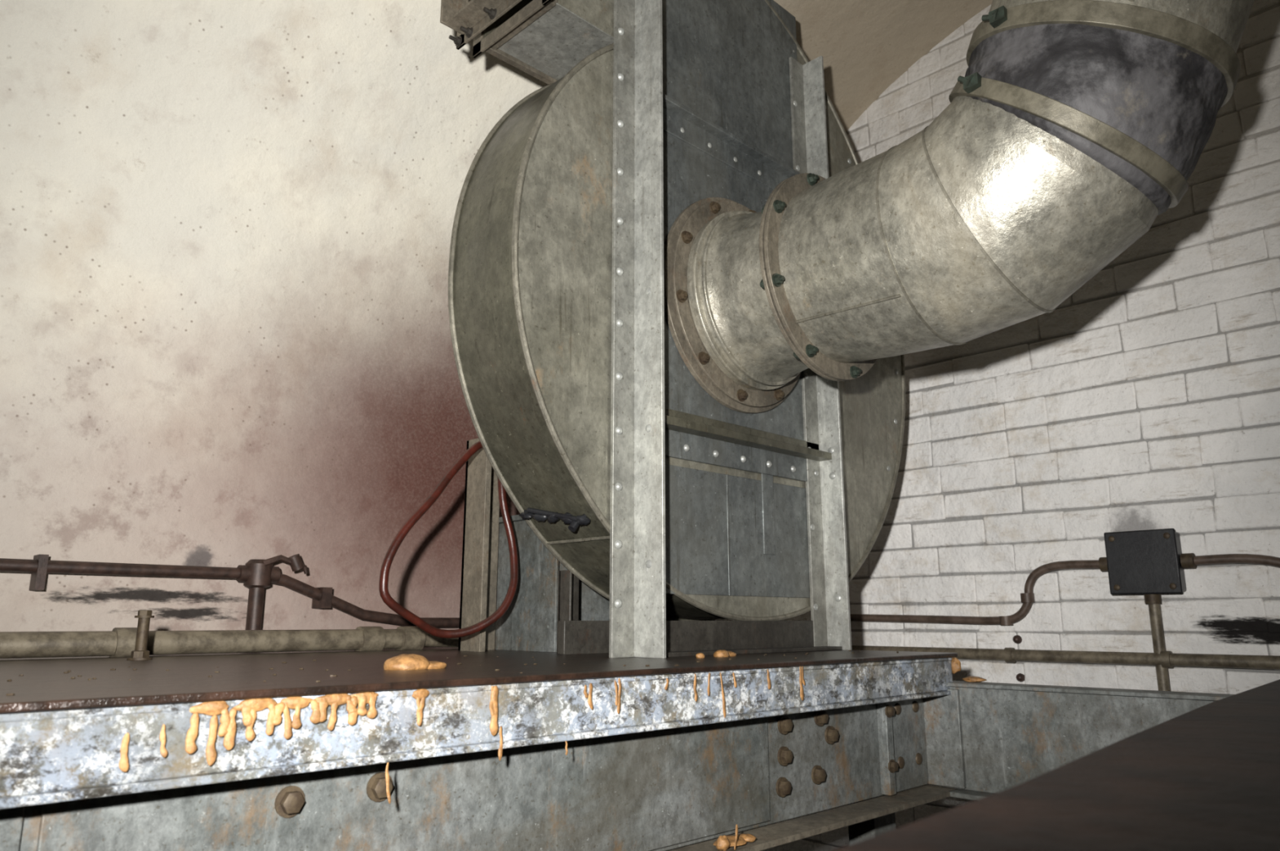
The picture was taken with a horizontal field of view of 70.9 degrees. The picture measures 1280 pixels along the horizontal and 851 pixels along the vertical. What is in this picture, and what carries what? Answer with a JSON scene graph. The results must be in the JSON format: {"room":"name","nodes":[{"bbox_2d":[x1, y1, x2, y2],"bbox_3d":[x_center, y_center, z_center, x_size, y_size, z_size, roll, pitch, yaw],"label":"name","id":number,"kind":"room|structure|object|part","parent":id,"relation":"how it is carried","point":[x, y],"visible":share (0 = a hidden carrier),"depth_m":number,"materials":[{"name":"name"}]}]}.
{"room":"plant room","nodes":[
{"label":"plant room","id":0,"kind":"room"},
{"bbox_2d":[0,0,706,850],"bbox_3d":[-1.120,0.326,1.754,4.120,2.423,0.289,12,-17,-43],"label":"wall","id":1,"kind":"structure","parent":0,"point":[225,338],"depth_m":2.09,"materials":[{"name":"paint"}]},
{"bbox_2d":[0,554,459,630],"bbox_3d":[-1.195,0.347,1.813,2.100,0.221,0.091,11,-17,-42],"label":"conduit","id":2,"kind":"object","parent":1,"relation":"attached to","point":[256,575],"visible":0.82,"depth_m":2.07,"materials":[{"name":"brown metal"}]},
{"bbox_2d":[133,0,992,149],"bbox_3d":[-0.067,-0.972,0.949,4.120,1.483,2.702,12,-17,-43],"label":"ceiling","id":3,"kind":"structure","parent":0,"point":[397,57],"depth_m":2.31,"materials":[{"name":"paint"}]},
{"bbox_2d":[687,0,1254,390],"bbox_3d":[0.692,-0.818,1.624,0.428,1.348,1.296,12,-17,-43],"label":"ventilation duct","id":4,"kind":"object","parent":3,"relation":"attached to","point":[1069,126],"visible":1,"depth_m":1.45,"materials":[{"name":"metal"}]},
{"bbox_2d":[801,0,1279,848],"bbox_3d":[1.312,0.089,2.319,0.080,3.110,3.100,12,-17,-43],"label":"wall","id":5,"kind":"structure","parent":0,"point":[1255,135],"depth_m":2.36,"materials":[{"name":"white brick"}]},
{"bbox_2d":[706,0,1279,850],"bbox_3d":[1.288,0.080,2.297,0.031,3.123,3.084,12,-17,-43],"label":"bricks","id":6,"kind":"object","parent":5,"relation":"attached to","point":[1247,494],"visible":0.3,"depth_m":2.35},
{"bbox_2d":[849,528,1279,691],"bbox_3d":[1.254,0.611,2.147,0.074,0.717,2.800,12,-17,-43],"label":"conduit","id":7,"kind":"object","parent":6,"relation":"attached to","point":[1151,563],"visible":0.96,"depth_m":2.20,"materials":[{"name":"brown metal"}]},
{"bbox_3d":[1.226,0.333,2.194,0.007,0.154,0.160,12,-17,-43],"label":"box lid","id":8,"kind":"part","parent":7,"relation":"part of","materials":[{"name":"black metal"}]},
{"bbox_3d":[-0.173,1.321,0.546,4.100,0.050,3.000,12,-17,-43],"label":"floor","id":9,"kind":"structure","parent":0,"visible":0},
{"bbox_2d":[0,646,1234,850],"bbox_3d":[-0.102,0.777,0.764,2.538,1.106,2.940,12,-17,-43],"label":"platform","id":10,"kind":"object","parent":9,"relation":"on","point":[428,748],"visible":1,"depth_m":1.16,"materials":[{"name":"paint"}]},
{"bbox_2d":[126,610,154,660],"bbox_3d":[-0.842,0.355,1.519,0.038,0.083,0.038,12,-17,-43],"label":"bolt","id":11,"kind":"object","parent":10,"relation":"on","point":[140,652],"visible":0.98,"depth_m":1.51,"materials":[{"name":"metal"}]},
{"bbox_2d":[0,626,458,658],"bbox_3d":[-1.082,0.368,1.503,1.841,0.056,0.056,12,-17,-43],"label":"pipe","id":12,"kind":"object","parent":10,"relation":"on","point":[120,642],"visible":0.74,"depth_m":1.73,"materials":[{"name":"metal"}]},
{"bbox_3d":[-0.693,0.381,1.433,2.500,0.008,1.300,12,-17,-43],"label":"deck plate","id":13,"kind":"part","parent":10,"relation":"part of","materials":[{"name":"metal"}]},
{"bbox_2d":[378,438,715,652],"bbox_3d":[-0.193,0.211,2.130,0.961,0.621,0.313,12,-17,-43],"label":"pedestal","id":14,"kind":"object","parent":10,"relation":"on","point":[508,588],"visible":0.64,"depth_m":1.95,"materials":[{"name":"metal"}]},
{"bbox_2d":[440,0,905,658],"bbox_3d":[0.187,-0.402,2.118,1.399,1.814,0.325,12,-17,-43],"label":"fan","id":15,"kind":"object","parent":10,"relation":"on","point":[686,496],"visible":0.79,"depth_m":1.80,"materials":[{"name":"grey metal"}]},
{"bbox_2d":[440,0,613,84],"bbox_3d":[-0.087,-0.977,1.996,0.670,0.462,0.262,12,-17,-43],"label":"outlet","id":16,"kind":"object","parent":15,"relation":"attached to","point":[543,39],"depth_m":1.83,"materials":[{"name":"metal"}]},
{"bbox_3d":[0.119,-0.332,2.205,1.342,1.582,0.006,12,-17,-43],"label":"plate","id":17,"kind":"part","parent":15,"relation":"part of","materials":[{"name":"metal"}]},
{"bbox_3d":[0.140,0.399,1.921,0.640,0.164,0.290,12,-17,-43],"label":"frame","id":18,"kind":"part","parent":15,"relation":"part of","materials":[{"name":"paint"}]},
{"bbox_3d":[0.199,-0.306,1.994,0.595,0.675,0.004,12,-17,-43],"label":"panel","id":19,"kind":"part","parent":15,"relation":"part of","materials":[{"name":"metal"}]},
{"bbox_2d":[833,680,1279,850],"bbox_3d":[0.526,0.302,0.482,1.900,0.215,0.620,12,-17,-43],"label":"steel beam","id":20,"kind":"structure","parent":10,"relation":"attached to","point":[1206,778],"depth_m":0.43,"materials":[{"name":"brown metal"}]}
]}

